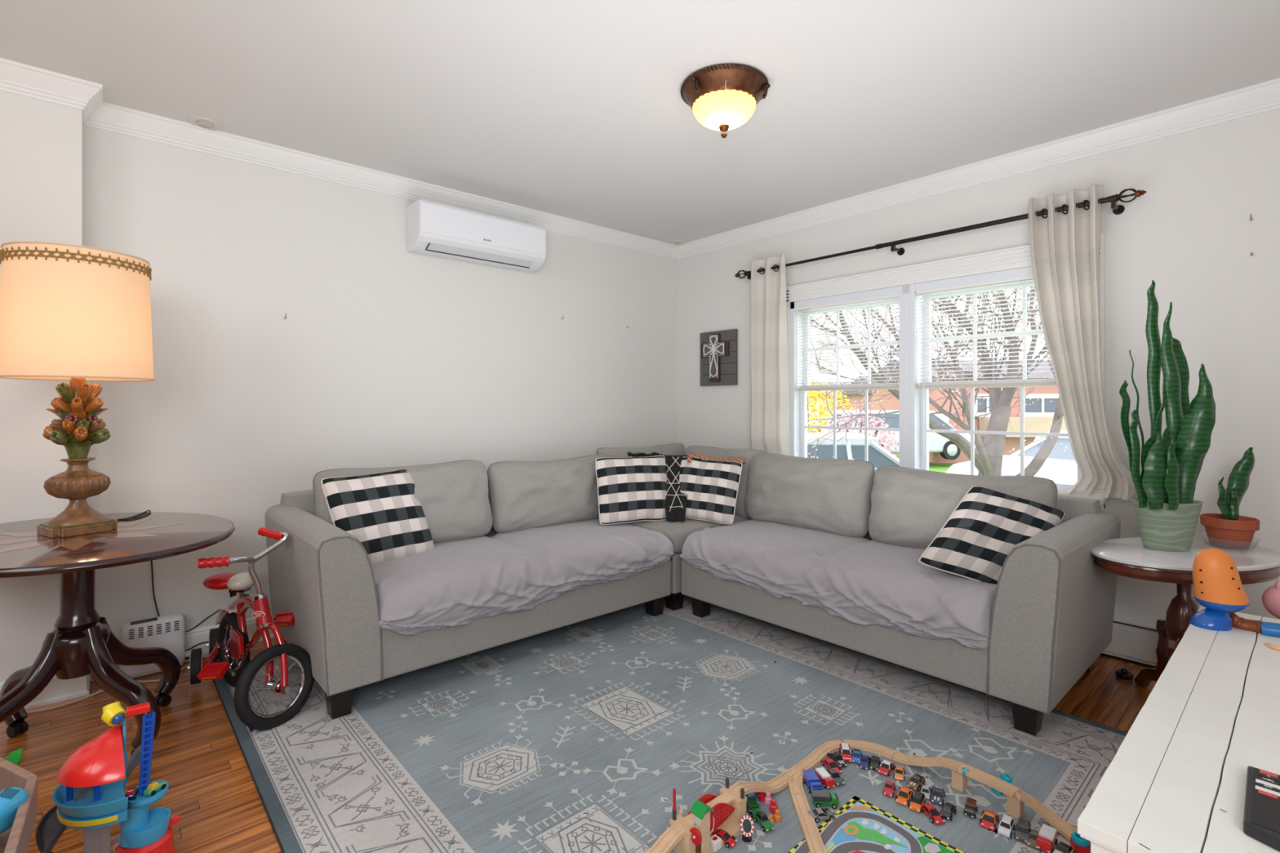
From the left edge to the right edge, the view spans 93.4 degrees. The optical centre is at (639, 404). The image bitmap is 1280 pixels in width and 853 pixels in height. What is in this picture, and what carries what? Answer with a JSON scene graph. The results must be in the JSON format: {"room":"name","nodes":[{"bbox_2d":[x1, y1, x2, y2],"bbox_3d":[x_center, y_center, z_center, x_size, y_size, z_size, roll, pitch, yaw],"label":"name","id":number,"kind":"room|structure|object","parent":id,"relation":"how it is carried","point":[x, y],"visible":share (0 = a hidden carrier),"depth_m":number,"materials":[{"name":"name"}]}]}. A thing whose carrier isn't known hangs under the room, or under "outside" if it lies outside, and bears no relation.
{"room":"living room","nodes":[
{"label":"living room","id":0,"kind":"room"},
{"bbox_2d":[0,90,83,682],"bbox_3d":[-3.283,-0.060,1.681,2.540,2.440,0.300,0,0,-42],"label":"wall","id":1,"kind":"structure","parent":0,"point":[42,141],"depth_m":2.32,"materials":[{"name":"white paint"}]},
{"bbox_2d":[83,125,676,639],"bbox_3d":[-0.993,-0.060,3.846,3.760,2.440,0.120,0,0,-42],"label":"wall","id":2,"kind":"structure","parent":0,"point":[384,354],"depth_m":3.13,"materials":[{"name":"white paint"}]},
{"bbox_2d":[0,613,275,710],"bbox_3d":[-1.907,1.101,2.813,6.100,0.118,0.202,0,0,-42],"label":"baseboard","id":3,"kind":"structure","parent":2,"relation":"attached to","point":[57,690],"depth_m":2.40,"materials":[{"name":"white"}]},
{"bbox_2d":[0,57,677,260],"bbox_3d":[-1.894,-1.231,2.798,6.100,0.098,0.242,0,0,-42],"label":"trim","id":4,"kind":"structure","parent":2,"relation":"attached to","point":[15,77],"depth_m":2.97,"materials":[{"name":"white"}]},
{"bbox_2d":[406,199,546,272],"bbox_3d":[-0.968,-1.005,3.649,0.816,0.266,0.206,0,0,-42],"label":"air conditioner","id":5,"kind":"object","parent":2,"relation":"attached to","point":[435,229],"visible":1,"depth_m":3.53,"materials":[{"name":"white plastic"}]},
{"bbox_2d":[0,638,1156,852],"bbox_3d":[-0.205,1.220,0.936,6.380,0.120,5.510,0,0,-42],"label":"floor","id":6,"kind":"structure","parent":0,"point":[213,791],"depth_m":2.05,"materials":[{"name":"brown"}]},
{"bbox_2d":[0,756,37,852],"bbox_3d":[-1.256,0.956,1.159,0.137,0.407,0.547,0,0,-42],"label":"toy box","id":7,"kind":"object","parent":6,"relation":"on","point":[16,839],"visible":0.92,"depth_m":1.15,"materials":[{"name":"grey wood"}]},
{"bbox_2d":[0,747,28,834],"bbox_3d":[-1.317,0.787,1.261,0.077,0.164,0.482,0,0,-42],"label":"toy","id":8,"kind":"object","parent":7,"relation":"in","point":[11,798],"visible":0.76,"depth_m":1.12,"materials":[{"name":"blue"}]},
{"bbox_2d":[26,689,104,713],"bbox_3d":[-2.244,1.155,2.396,0.127,0.010,0.384,0,0,27],"label":"cable","id":9,"kind":"object","parent":6,"relation":"on","point":[100,691],"visible":0.56,"depth_m":2.32,"materials":[{"name":"beige plastic"}]},
{"bbox_2d":[35,701,180,852],"bbox_3d":[-1.261,0.936,1.473,0.262,0.446,0.287,0,0,15],"label":"toy","id":10,"kind":"object","parent":6,"relation":"on","point":[89,797],"visible":0.98,"depth_m":1.42,"materials":[{"name":"blue"}]},
{"bbox_2d":[143,781,166,795],"bbox_3d":[-1.176,0.926,1.462,0.024,0.022,0.042,0,0,12],"label":"toy car","id":11,"kind":"object","parent":10,"relation":"on","point":[154,786],"visible":1,"depth_m":1.45,"materials":[{"name":"green paint"}]},
{"bbox_2d":[0,511,235,755],"bbox_3d":[-1.911,0.800,2.048,0.868,0.718,1.012,0,0,-42],"label":"pedestal table","id":12,"kind":"object","parent":6,"relation":"on","point":[82,642],"visible":0.92,"depth_m":1.99,"materials":[{"name":"brown wood"}]},
{"bbox_2d":[0,241,155,537],"bbox_3d":[-2.002,-0.040,2.161,0.411,0.961,0.558,0,0,-42],"label":"table lamp","id":13,"kind":"object","parent":12,"relation":"on","point":[77,314],"visible":1,"depth_m":2.00,"materials":[{"name":"fabric"}]},
{"bbox_2d":[119,613,185,678],"bbox_3d":[-2.114,1.044,2.616,0.220,0.232,0.092,0,0,-42],"label":"heater","id":14,"kind":"object","parent":6,"relation":"on","point":[167,632],"visible":0.78,"depth_m":2.59,"materials":[{"name":"white plastic"}]},
{"bbox_2d":[187,527,314,730],"bbox_3d":[-1.623,0.823,2.450,0.372,0.672,0.979,0,0,-42],"label":"tricycle","id":15,"kind":"object","parent":6,"relation":"on","point":[222,645],"visible":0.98,"depth_m":2.25,"materials":[{"name":"red metal"}]},
{"bbox_2d":[213,595,1128,852],"bbox_3d":[0.016,1.155,2.266,2.346,0.009,3.048,0,0,-42],"label":"area rug","id":16,"kind":"object","parent":6,"relation":"on","point":[579,737],"visible":0.62,"depth_m":2.08,"materials":[{"name":"grey carpet"}]},
{"bbox_2d":[264,454,671,719],"bbox_3d":[-0.762,0.722,3.079,1.836,0.856,0.940,0,0,-42],"label":"sofa section","id":17,"kind":"object","parent":16,"relation":"on","point":[322,574],"visible":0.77,"depth_m":2.67,"materials":[{"name":"grey"}]},
{"bbox_2d":[314,460,492,543],"bbox_3d":[-1.141,0.501,2.983,0.844,0.413,0.323,0,0,-42],"label":"cushion","id":18,"kind":"object","parent":17,"relation":"on","point":[453,497],"depth_m":3.01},
{"bbox_2d":[371,519,674,635],"bbox_3d":[-0.588,0.791,2.983,1.566,0.234,0.658,0,0,-42],"label":"seat cover","id":19,"kind":"object","parent":17,"relation":"on","point":[455,583],"visible":0.89,"depth_m":2.70,"materials":[{"name":"grey"}]},
{"bbox_2d":[320,469,434,564],"bbox_3d":[-1.185,0.516,2.753,0.232,0.414,0.454,0,0,40],"label":"throw pillow","id":20,"kind":"object","parent":19,"relation":"on","point":[381,510],"visible":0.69,"depth_m":2.69,"materials":[{"name":"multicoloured fabric"}]},
{"bbox_2d":[595,455,666,524],"bbox_3d":[-0.038,0.499,3.580,0.470,0.374,0.210,0,0,-21],"label":"throw pillow","id":21,"kind":"object","parent":19,"relation":"on","point":[630,489],"visible":0.93,"depth_m":3.51,"materials":[{"name":"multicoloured fabric"}]},
{"bbox_2d":[487,455,604,532],"bbox_3d":[-0.503,0.510,3.543,0.825,0.394,0.319,0,0,-42],"label":"cushion","id":22,"kind":"object","parent":17,"relation":"on","point":[522,495],"depth_m":3.36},
{"bbox_2d":[645,821,684,852],"bbox_3d":[0.052,1.099,1.497,0.162,0.045,0.053,0,0,-42],"label":"track piece","id":23,"kind":"object","parent":16,"relation":"on","point":[665,843],"visible":1,"depth_m":1.52,"materials":[{"name":"brown wood"}]},
{"bbox_2d":[595,443,764,610],"bbox_3d":[0.255,0.714,3.954,0.955,0.871,0.979,0,0,-42],"label":"sofa corner section","id":24,"kind":"object","parent":16,"relation":"on","point":[677,531],"visible":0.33,"depth_m":3.72,"materials":[{"name":"grey fabric"}]},
{"bbox_2d":[595,443,685,457],"bbox_3d":[0.038,0.488,4.133,0.787,0.416,0.252,0,0,-42],"label":"cushion","id":25,"kind":"object","parent":24,"relation":"on","point":[674,449],"depth_m":4.07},
{"bbox_2d":[626,451,687,521],"bbox_3d":[0.148,0.487,3.725,0.281,0.380,0.501,0,0,-42],"label":"throw pillow","id":26,"kind":"object","parent":24,"relation":"on","point":[675,504],"visible":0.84,"depth_m":3.61,"materials":[{"name":"black fabric"}]},
{"bbox_2d":[625,514,749,552],"bbox_3d":[0.223,0.760,3.791,0.690,0.150,0.670,0,0,-42],"label":"seat cushion","id":27,"kind":"object","parent":24,"relation":"on","point":[677,531],"depth_m":3.46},
{"bbox_2d":[679,457,742,524],"bbox_3d":[0.398,0.505,3.608,0.398,0.369,0.208,0,0,27],"label":"throw pillow","id":28,"kind":"object","parent":24,"relation":"on","point":[711,487],"visible":0.85,"depth_m":3.54,"materials":[{"name":"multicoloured fabric"}]},
{"bbox_2d":[687,453,745,463],"bbox_3d":[0.472,0.337,3.711,0.366,0.066,0.103,0,0,0],"label":"scarf","id":29,"kind":"object","parent":24,"relation":"on","point":[739,459],"visible":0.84,"depth_m":3.70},
{"bbox_2d":[684,445,763,518],"bbox_3d":[0.532,0.497,3.985,0.259,0.428,0.649,0,0,-42],"label":"cushion","id":30,"kind":"object","parent":24,"relation":"on","point":[714,452],"depth_m":3.79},
{"bbox_2d":[669,777,746,852],"bbox_3d":[0.193,1.077,1.606,0.228,0.150,0.104,0,0,-42],"label":"toy drawbridge","id":31,"kind":"object","parent":16,"relation":"on","point":[710,812],"visible":0.95,"depth_m":1.57,"materials":[{"name":"brown wood"}]},
{"bbox_2d":[711,828,737,848],"bbox_3d":[0.221,1.141,1.592,0.067,0.021,0.035,0,0,37],"label":"toy car","id":32,"kind":"object","parent":16,"relation":"on","point":[729,842],"visible":0.88,"depth_m":1.58,"materials":[{"name":"red paint"}]},
{"bbox_2d":[740,814,754,842],"bbox_3d":[0.283,1.121,1.596,0.034,0.059,0.033,0,0,-42],"label":"signal","id":33,"kind":"object","parent":16,"relation":"on","point":[747,826],"visible":1,"depth_m":1.59,"materials":[{"name":"black"}]},
{"bbox_2d":[746,796,761,817],"bbox_3d":[0.321,1.139,1.702,0.032,0.026,0.061,0,0,-10],"label":"toy truck","id":34,"kind":"object","parent":16,"relation":"on","point":[751,802],"visible":0.68,"depth_m":1.69,"materials":[{"name":"green paint"}]},
{"bbox_2d":[728,771,794,795],"bbox_3d":[0.362,1.113,1.770,0.266,0.075,0.045,0,0,-42],"label":"track piece","id":35,"kind":"object","parent":16,"relation":"on","point":[780,782],"visible":0.94,"depth_m":1.77,"materials":[{"name":"brown wood"}]},
{"bbox_2d":[753,811,773,831],"bbox_3d":[0.339,1.138,1.651,0.034,0.027,0.063,0,0,-21],"label":"toy car","id":36,"kind":"object","parent":16,"relation":"on","point":[762,819],"visible":1,"depth_m":1.64,"materials":[{"name":"green paint"}]},
{"bbox_2d":[788,764,805,795],"bbox_3d":[0.479,1.145,1.836,0.050,0.012,0.150,0,0,18],"label":"track piece","id":37,"kind":"object","parent":16,"relation":"on","point":[795,786],"visible":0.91,"depth_m":1.81,"materials":[{"name":"brown wood"}]},
{"bbox_2d":[783,755,819,777],"bbox_3d":[0.511,1.145,1.901,0.142,0.012,0.044,0,0,-42],"label":"track piece","id":38,"kind":"object","parent":16,"relation":"on","point":[810,762],"visible":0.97,"depth_m":1.91,"materials":[{"name":"brown wood"}]},
{"bbox_2d":[791,794,826,852],"bbox_3d":[0.459,1.145,1.620,0.042,0.012,0.288,0,0,1],"label":"track piece","id":39,"kind":"object","parent":16,"relation":"on","point":[810,830],"visible":1,"depth_m":1.64,"materials":[{"name":"brown wood"}]},
{"bbox_2d":[802,769,822,793],"bbox_3d":[0.519,1.135,1.814,0.041,0.032,0.075,0,0,-6],"label":"toy truck","id":40,"kind":"object","parent":16,"relation":"on","point":[810,778],"visible":0.87,"depth_m":1.80,"materials":[{"name":"blue paint"}]},
{"bbox_2d":[808,807,835,822],"bbox_3d":[0.508,1.141,1.682,0.071,0.022,0.036,0,0,-9],"label":"toy car","id":41,"kind":"object","parent":16,"relation":"on","point":[819,814],"visible":1,"depth_m":1.67,"materials":[{"name":"grey paint"}]},
{"bbox_2d":[810,789,839,808],"bbox_3d":[0.533,1.135,1.737,0.075,0.032,0.038,0,0,4],"label":"toy truck","id":42,"kind":"object","parent":16,"relation":"on","point":[819,797],"visible":0.99,"depth_m":1.72,"materials":[{"name":"green paint"}]},
{"bbox_2d":[815,767,835,788],"bbox_3d":[0.563,1.137,1.835,0.035,0.029,0.067,0,0,-15],"label":"toy truck","id":43,"kind":"object","parent":16,"relation":"on","point":[823,775],"visible":0.85,"depth_m":1.82,"materials":[{"name":"red paint"}]},
{"bbox_2d":[808,739,842,763],"bbox_3d":[0.621,1.145,1.999,0.157,0.012,0.054,0,0,-35],"label":"track piece","id":44,"kind":"object","parent":16,"relation":"on","point":[820,752],"visible":0.88,"depth_m":2.00,"materials":[{"name":"brown wood"}]},
{"bbox_2d":[839,742,852,762],"bbox_3d":[0.672,1.136,1.970,0.037,0.032,0.073,0,0,12],"label":"toy car","id":45,"kind":"object","parent":16,"relation":"on","point":[844,748],"visible":0.93,"depth_m":1.96,"materials":[{"name":"red paint"}]},
{"bbox_2d":[842,739,896,759],"bbox_3d":[0.763,1.145,2.010,0.170,0.012,0.058,0,0,24],"label":"track piece","id":46,"kind":"object","parent":16,"relation":"on","point":[886,752],"visible":0.92,"depth_m":2.01,"materials":[{"name":"brown wood"}]},
{"bbox_2d":[787,795,964,852],"bbox_3d":[0.529,1.149,1.278,0.812,0.003,0.602,0,0,-42],"label":"mat","id":47,"kind":"object","parent":16,"relation":"on","point":[859,826],"visible":1,"depth_m":1.61,"materials":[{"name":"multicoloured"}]},
{"bbox_2d":[681,453,1120,735],"bbox_3d":[1.150,0.722,2.967,0.944,0.856,1.779,0,0,-42],"label":"sofa section","id":48,"kind":"object","parent":16,"relation":"on","point":[1053,610],"visible":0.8,"depth_m":2.54,"materials":[{"name":"grey"}]},
{"bbox_2d":[744,453,875,537],"bbox_3d":[0.951,0.500,3.451,0.329,0.410,0.784,0,0,-42],"label":"cushion","id":49,"kind":"object","parent":48,"relation":"on","point":[830,495],"depth_m":3.29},
{"bbox_2d":[680,519,996,651],"bbox_3d":[0.943,0.795,2.909,0.667,0.241,1.550,0,0,-42],"label":"seat cover","id":50,"kind":"object","parent":48,"relation":"on","point":[860,580],"visible":0.86,"depth_m":2.62,"materials":[{"name":"grey"}]},
{"bbox_2d":[918,485,1065,584],"bbox_3d":[1.448,0.540,2.474,0.621,0.381,0.265,0,0,-24],"label":"throw pillow","id":51,"kind":"object","parent":50,"relation":"on","point":[975,543],"visible":0.71,"depth_m":2.42,"materials":[{"name":"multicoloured fabric"}]},
{"bbox_2d":[868,466,1056,548],"bbox_3d":[1.487,0.514,2.849,0.309,0.401,0.805,0,0,-42],"label":"cushion","id":52,"kind":"object","parent":48,"relation":"on","point":[908,507],"depth_m":2.86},
{"bbox_2d":[894,786,913,806],"bbox_3d":[0.772,1.140,1.762,0.038,0.023,0.075,0,0,38],"label":"toy car","id":53,"kind":"object","parent":16,"relation":"on","point":[904,794],"visible":1,"depth_m":1.75,"materials":[{"name":"orange paint"}]},
{"bbox_2d":[906,773,925,791],"bbox_3d":[0.835,1.138,1.823,0.036,0.027,0.069,0,0,45],"label":"toy truck","id":54,"kind":"object","parent":16,"relation":"on","point":[916,780],"visible":0.99,"depth_m":1.81,"materials":[{"name":"brown paint"}]},
{"bbox_2d":[909,791,925,813],"bbox_3d":[0.796,1.137,1.729,0.035,0.028,0.067,0,0,37],"label":"toy car","id":55,"kind":"object","parent":16,"relation":"on","point":[918,798],"visible":0.98,"depth_m":1.72,"materials":[{"name":"orange paint"}]},
{"bbox_2d":[892,751,962,771],"bbox_3d":[0.900,1.114,1.887,0.052,0.074,0.215,0,0,-37],"label":"track piece","id":56,"kind":"object","parent":16,"relation":"on","point":[900,757],"visible":0.99,"depth_m":1.88,"materials":[{"name":"brown wood"}]},
{"bbox_2d":[920,803,945,824],"bbox_3d":[0.817,1.140,1.687,0.039,0.023,0.075,0,0,-12],"label":"toy car","id":57,"kind":"object","parent":16,"relation":"on","point":[935,816],"visible":1,"depth_m":1.68,"materials":[{"name":"red paint"}]},
{"bbox_2d":[929,786,945,805],"bbox_3d":[0.869,1.139,1.762,0.037,0.026,0.073,0,0,30],"label":"toy car","id":58,"kind":"object","parent":16,"relation":"on","point":[938,794],"visible":1,"depth_m":1.75,"materials":[{"name":"blue paint"}]},
{"bbox_2d":[939,802,956,820],"bbox_3d":[0.866,1.139,1.694,0.033,0.025,0.063,0,0,43],"label":"toy truck","id":59,"kind":"object","parent":16,"relation":"on","point":[948,810],"visible":1,"depth_m":1.69,"materials":[{"name":"black paint"}]},
{"bbox_2d":[951,769,967,791],"bbox_3d":[0.963,1.120,1.816,0.038,0.062,0.032,0,0,-42],"label":"support","id":60,"kind":"object","parent":16,"relation":"on","point":[959,781],"visible":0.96,"depth_m":1.80,"materials":[{"name":"brown wood"}]},
{"bbox_2d":[963,797,977,818],"bbox_3d":[0.933,1.139,1.702,0.031,0.025,0.059,0,0,36],"label":"toy truck","id":61,"kind":"object","parent":16,"relation":"on","point":[971,806],"visible":1,"depth_m":1.69,"materials":[{"name":"black paint"}]},
{"bbox_2d":[979,809,999,831],"bbox_3d":[0.963,1.141,1.661,0.041,0.022,0.071,0,0,38],"label":"toy car","id":62,"kind":"object","parent":16,"relation":"on","point":[988,820],"visible":1,"depth_m":1.65,"materials":[{"name":"red paint"}]},
{"bbox_2d":[996,813,1015,838],"bbox_3d":[0.990,1.137,1.629,0.035,0.028,0.067,0,0,42],"label":"toy car","id":63,"kind":"object","parent":16,"relation":"on","point":[1006,824],"visible":1,"depth_m":1.62,"materials":[{"name":"white paint"}]},
{"bbox_2d":[1007,790,1024,818],"bbox_3d":[1.058,1.120,1.697,0.038,0.062,0.032,0,0,-42],"label":"support","id":64,"kind":"object","parent":16,"relation":"on","point":[1015,807],"visible":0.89,"depth_m":1.68,"materials":[{"name":"brown wood"}]},
{"bbox_2d":[956,762,1019,798],"bbox_3d":[1.004,1.083,1.742,0.044,0.012,0.155,0,0,-37],"label":"track piece","id":65,"kind":"object","parent":64,"relation":"on","point":[997,784],"visible":1,"depth_m":1.73,"materials":[{"name":"brown wood"}]},
{"bbox_2d":[1013,817,1031,843],"bbox_3d":[1.023,1.137,1.610,0.037,0.030,0.071,0,0,39],"label":"toy car","id":66,"kind":"object","parent":16,"relation":"on","point":[1023,826],"visible":0.93,"depth_m":1.60,"materials":[{"name":"grey paint"}]},
{"bbox_2d":[1013,786,1077,841],"bbox_3d":[1.107,1.113,1.644,0.166,0.072,0.065,0,0,43],"label":"track piece","id":67,"kind":"object","parent":16,"relation":"on","point":[1064,828],"visible":0.91,"depth_m":1.65,"materials":[{"name":"brown wood"}]},
{"bbox_2d":[1035,823,1057,852],"bbox_3d":[1.062,1.135,1.573,0.039,0.033,0.077,0,0,45],"label":"toy truck","id":68,"kind":"object","parent":16,"relation":"on","point":[1046,839],"visible":1,"depth_m":1.56,"materials":[{"name":"red paint"}]},
{"bbox_2d":[1070,831,1090,852],"bbox_3d":[1.134,1.130,1.552,0.044,0.041,0.044,0,0,-42],"label":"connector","id":69,"kind":"object","parent":16,"relation":"on","point":[1081,845],"visible":0.84,"depth_m":1.54,"materials":[{"name":"red plastic"}]},
{"bbox_2d":[1077,605,1279,852],"bbox_3d":[1.512,0.905,1.203,1.542,0.492,0.723,0,0,-42],"label":"coffee table","id":70,"kind":"object","parent":16,"relation":"on","point":[1176,781],"visible":0.78,"depth_m":1.14,"materials":[{"name":"white paint"}]},
{"bbox_2d":[1189,547,1249,631],"bbox_3d":[1.730,0.545,1.800,0.131,0.236,0.126,0,0,-42],"label":"toy","id":71,"kind":"object","parent":70,"relation":"on","point":[1218,587],"visible":1,"depth_m":1.77,"materials":[{"name":"orange plastic"}]},
{"bbox_2d":[1228,613,1279,637],"bbox_3d":[1.808,0.642,1.753,0.077,0.040,0.148,0,0,-42],"label":"toy","id":72,"kind":"object","parent":70,"relation":"on","point":[1268,628],"visible":0.95,"depth_m":1.75,"materials":[{"name":"brown plastic"}]},
{"bbox_2d":[1243,766,1279,851],"bbox_3d":[1.064,0.648,0.915,0.246,0.024,0.212,0,0,-42],"label":"book","id":73,"kind":"object","parent":70,"relation":"on","point":[1261,817],"visible":1,"depth_m":0.96,"materials":[{"name":"black"}]},
{"bbox_2d":[1262,579,1279,618],"bbox_3d":[2.141,0.645,1.990,0.124,0.137,0.124,0,0,-42],"label":"toy","id":74,"kind":"object","parent":70,"relation":"on","point":[1271,596],"visible":1,"depth_m":1.99,"materials":[{"name":"pink plastic"}]},
{"bbox_2d":[1090,537,1279,687],"bbox_3d":[2.026,0.850,2.235,0.672,0.620,0.525,0,0,-42],"label":"side table","id":75,"kind":"object","parent":6,"relation":"on","point":[1124,557],"visible":0.48,"depth_m":2.19,"materials":[{"name":"white stone"}]},
{"bbox_2d":[1119,280,1215,551],"bbox_3d":[1.941,0.034,2.255,0.314,1.011,0.168,0,0,-2],"label":"snake plant","id":76,"kind":"object","parent":75,"relation":"on","point":[1167,513],"visible":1,"depth_m":2.22,"materials":[{"name":"green plant"}]},
{"bbox_2d":[1200,447,1259,548],"bbox_3d":[2.252,0.350,2.305,0.170,0.377,0.170,0,0,-42],"label":"snake plant","id":77,"kind":"object","parent":75,"relation":"on","point":[1228,529],"visible":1,"depth_m":2.29,"materials":[{"name":"green plant"}]},
{"bbox_2d":[0,0,1279,244],"bbox_3d":[-0.205,-1.330,0.936,6.380,0.100,5.510,0,0,-42],"label":"ceiling","id":78,"kind":"structure","parent":0,"point":[575,109],"depth_m":2.33,"materials":[{"name":"white paint"}]},
{"bbox_2d":[187,116,221,129],"bbox_3d":[-1.975,-1.274,2.738,0.124,0.012,0.124,0,0,-42],"label":"ceiling plate","id":79,"kind":"object","parent":78,"relation":"attached to","point":[200,122],"visible":1,"depth_m":2.72,"materials":[{"name":"beige paint"}]},
{"bbox_2d":[680,63,770,137],"bbox_3d":[0.335,-1.177,2.424,0.360,0.204,0.352,0,0,-42],"label":"ceiling lamp","id":80,"kind":"object","parent":78,"relation":"attached to","point":[722,97],"visible":1,"depth_m":2.33,"materials":[{"name":"brown metal"}]},
{"bbox_2d":[676,108,1279,623],"bbox_3d":[2.115,-0.060,3.007,0.160,2.440,5.270,0,0,-42],"label":"wall","id":81,"kind":"structure","parent":0,"point":[1191,233],"depth_m":2.71,"materials":[{"name":"white paint"}]},
{"bbox_2d":[700,328,737,386],"bbox_3d":[0.585,-0.353,4.561,0.051,0.412,0.357,0,0,-42],"label":"plaque","id":82,"kind":"object","parent":81,"relation":"attached to","point":[718,349],"visible":1,"depth_m":4.53,"materials":[{"name":"grey wood"}]},
{"bbox_2d":[734,188,1146,279],"bbox_3d":[1.472,-0.920,3.508,0.133,0.084,2.293,0,0,-42],"label":"curtain rod","id":83,"kind":"object","parent":81,"relation":"attached to","point":[1117,209],"visible":0.94,"depth_m":3.18,"materials":[{"name":"brown metal"}]},
{"bbox_2d":[750,253,788,455],"bbox_3d":[0.880,-0.073,4.123,0.088,1.865,0.301,0,0,-45],"label":"curtain","id":84,"kind":"object","parent":83,"relation":"hanging from","point":[769,375],"visible":0.63,"depth_m":4.11,"materials":[{"name":"fabric"}]},
{"bbox_2d":[1027,182,1135,500],"bbox_3d":[2.032,-0.294,2.795,0.147,1.422,0.414,0,0,-42],"label":"curtain","id":85,"kind":"object","parent":83,"relation":"hanging from","point":[1064,246],"visible":1,"depth_m":2.81,"materials":[{"name":"fabric"}]},
{"bbox_2d":[1057,488,1110,506],"bbox_3d":[1.992,0.417,2.754,0.289,0.098,0.107,0,0,36],"label":"window sill","id":86,"kind":"structure","parent":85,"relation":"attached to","point":[1098,494],"depth_m":2.72,"materials":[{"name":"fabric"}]},
{"bbox_2d":[786,232,1105,511],"bbox_3d":[1.603,-0.127,3.528,0.210,1.354,1.820,0,0,-42],"label":"window","id":87,"kind":"structure","parent":81,"relation":"in","point":[911,397],"depth_m":3.51,"materials":[{"name":"white plastic"}]},
{"bbox_2d":[795,284,909,452],"bbox_3d":[1.323,-0.191,3.811,0.074,1.022,0.785,0,0,-42],"label":"window blind","id":88,"kind":"object","parent":87,"relation":"attached to","point":[905,287],"visible":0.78,"depth_m":3.83,"materials":[{"name":"white"}]},
{"bbox_2d":[915,275,1057,457],"bbox_3d":[1.877,-0.198,3.205,0.054,0.995,0.793,0,0,-42],"label":"window blind","id":89,"kind":"object","parent":87,"relation":"attached to","point":[1027,278],"visible":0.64,"depth_m":3.25,"materials":[{"name":"white"}]},
{"bbox_2d":[676,77,1279,259],"bbox_3d":[2.032,-1.231,2.933,0.062,0.098,5.270,0,0,-42],"label":"trim","id":90,"kind":"structure","parent":81,"relation":"attached to","point":[1262,97],"depth_m":3.02,"materials":[{"name":"white"}]},
{"bbox_2d":[1099,615,1158,668],"bbox_3d":[1.689,1.067,3.317,0.062,0.185,3.900,0,0,-42],"label":"baseboard heater","id":91,"kind":"object","parent":81,"relation":"attached to","point":[1135,642],"visible":0.02,"depth_m":2.70,"materials":[{"name":"white"}]},
{"bbox_3d":[8.265,2.280,16.750,91.083,0.300,80.526,0,0,-42],"label":"verge","id":92,"kind":"object","parent":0,"visible":0},
{"bbox_2d":[822,408,899,456],"bbox_3d":[6.362,1.102,17.614,2.263,2.044,2.278,0,0,-42],"label":"bush","id":93,"kind":"object","parent":92,"relation":"on","point":[889,441],"visible":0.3,"depth_m":17.30,"materials":[{"name":"pink plant"}]},
{"label":"outside","id":94,"kind":"structure","parent":0,"visible":0},
{"bbox_2d":[896,455,957,472],"bbox_3d":[19.490,2.270,39.500,131.925,0.300,97.020,0,0,-42],"label":"lawn","id":95,"kind":"structure","parent":94,"point":[937,467],"depth_m":20.76,"materials":[{"name":"green plant"}]},
{"bbox_2d":[807,327,852,432],"bbox_3d":[11.959,-0.966,36.000,4.948,6.173,8.800,0,0,0],"label":"tree","id":96,"kind":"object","parent":95,"relation":"on","point":[820,335],"visible":0.09,"depth_m":32.06,"materials":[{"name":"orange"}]},
{"bbox_2d":[840,376,949,423],"bbox_3d":[11.499,0.341,27.139,2.442,3.559,12.697,0,0,6],"label":"brick house","id":97,"kind":"structure","parent":95,"relation":"on","point":[852,398],"depth_m":30.65,"materials":[{"name":"red"}]},
{"bbox_2d":[821,409,976,459],"bbox_3d":[8.972,1.020,21.001,4.894,1.679,1.890,0,0,-12],"label":"parked car","id":98,"kind":"object","parent":95,"relation":"on","point":[948,450],"visible":0.3,"depth_m":20.29,"materials":[{"name":"silver metal"}]},
{"bbox_2d":[863,360,1066,462],"bbox_3d":[14.230,0.131,24.850,7.533,3.978,7.100,0,0,0],"label":"brick house","id":99,"kind":"structure","parent":95,"relation":"on","point":[1038,415],"depth_m":22.00,"materials":[{"name":"red"}]},
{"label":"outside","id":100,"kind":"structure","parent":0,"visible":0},
{"bbox_3d":[13.776,2.310,32.398,56.300,0.300,90.000,0,0,-42],"label":"lawn","id":101,"kind":"structure","parent":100,"visible":0},
{"bbox_2d":[807,380,853,432],"bbox_3d":[6.761,0.585,24.014,3.447,3.186,3.482,0,0,-42],"label":"bush","id":102,"kind":"object","parent":101,"relation":"on","point":[813,407],"visible":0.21,"depth_m":23.32,"materials":[{"name":"yellow plant"}]},
{"bbox_2d":[807,286,1066,476],"bbox_3d":[2.913,-0.688,6.212,6.186,5.703,4.375,0,0,10],"label":"bare tree","id":103,"kind":"object","parent":101,"relation":"on","point":[988,452],"visible":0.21,"depth_m":6.08,"materials":[{"name":"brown plant"}]},
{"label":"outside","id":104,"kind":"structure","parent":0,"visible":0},
{"bbox_3d":[5.798,2.300,11.750,98.321,0.300,83.449,0,0,-42],"label":"street","id":105,"kind":"object","parent":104,"visible":0},
{"bbox_2d":[807,432,899,468],"bbox_3d":[2.670,1.307,9.599,4.894,1.678,1.890,0,0,12],"label":"parked car","id":106,"kind":"object","parent":105,"relation":"on","point":[879,456],"visible":0.1,"depth_m":8.80,"materials":[{"name":"silver metal"}]},
{"bbox_2d":[946,430,1077,484],"bbox_3d":[7.738,1.308,10.399,4.695,1.680,1.890,0,0,-18],"label":"parked car","id":107,"kind":"object","parent":105,"relation":"on","point":[1060,466],"visible":0.11,"depth_m":10.05,"materials":[{"name":"white paint"}]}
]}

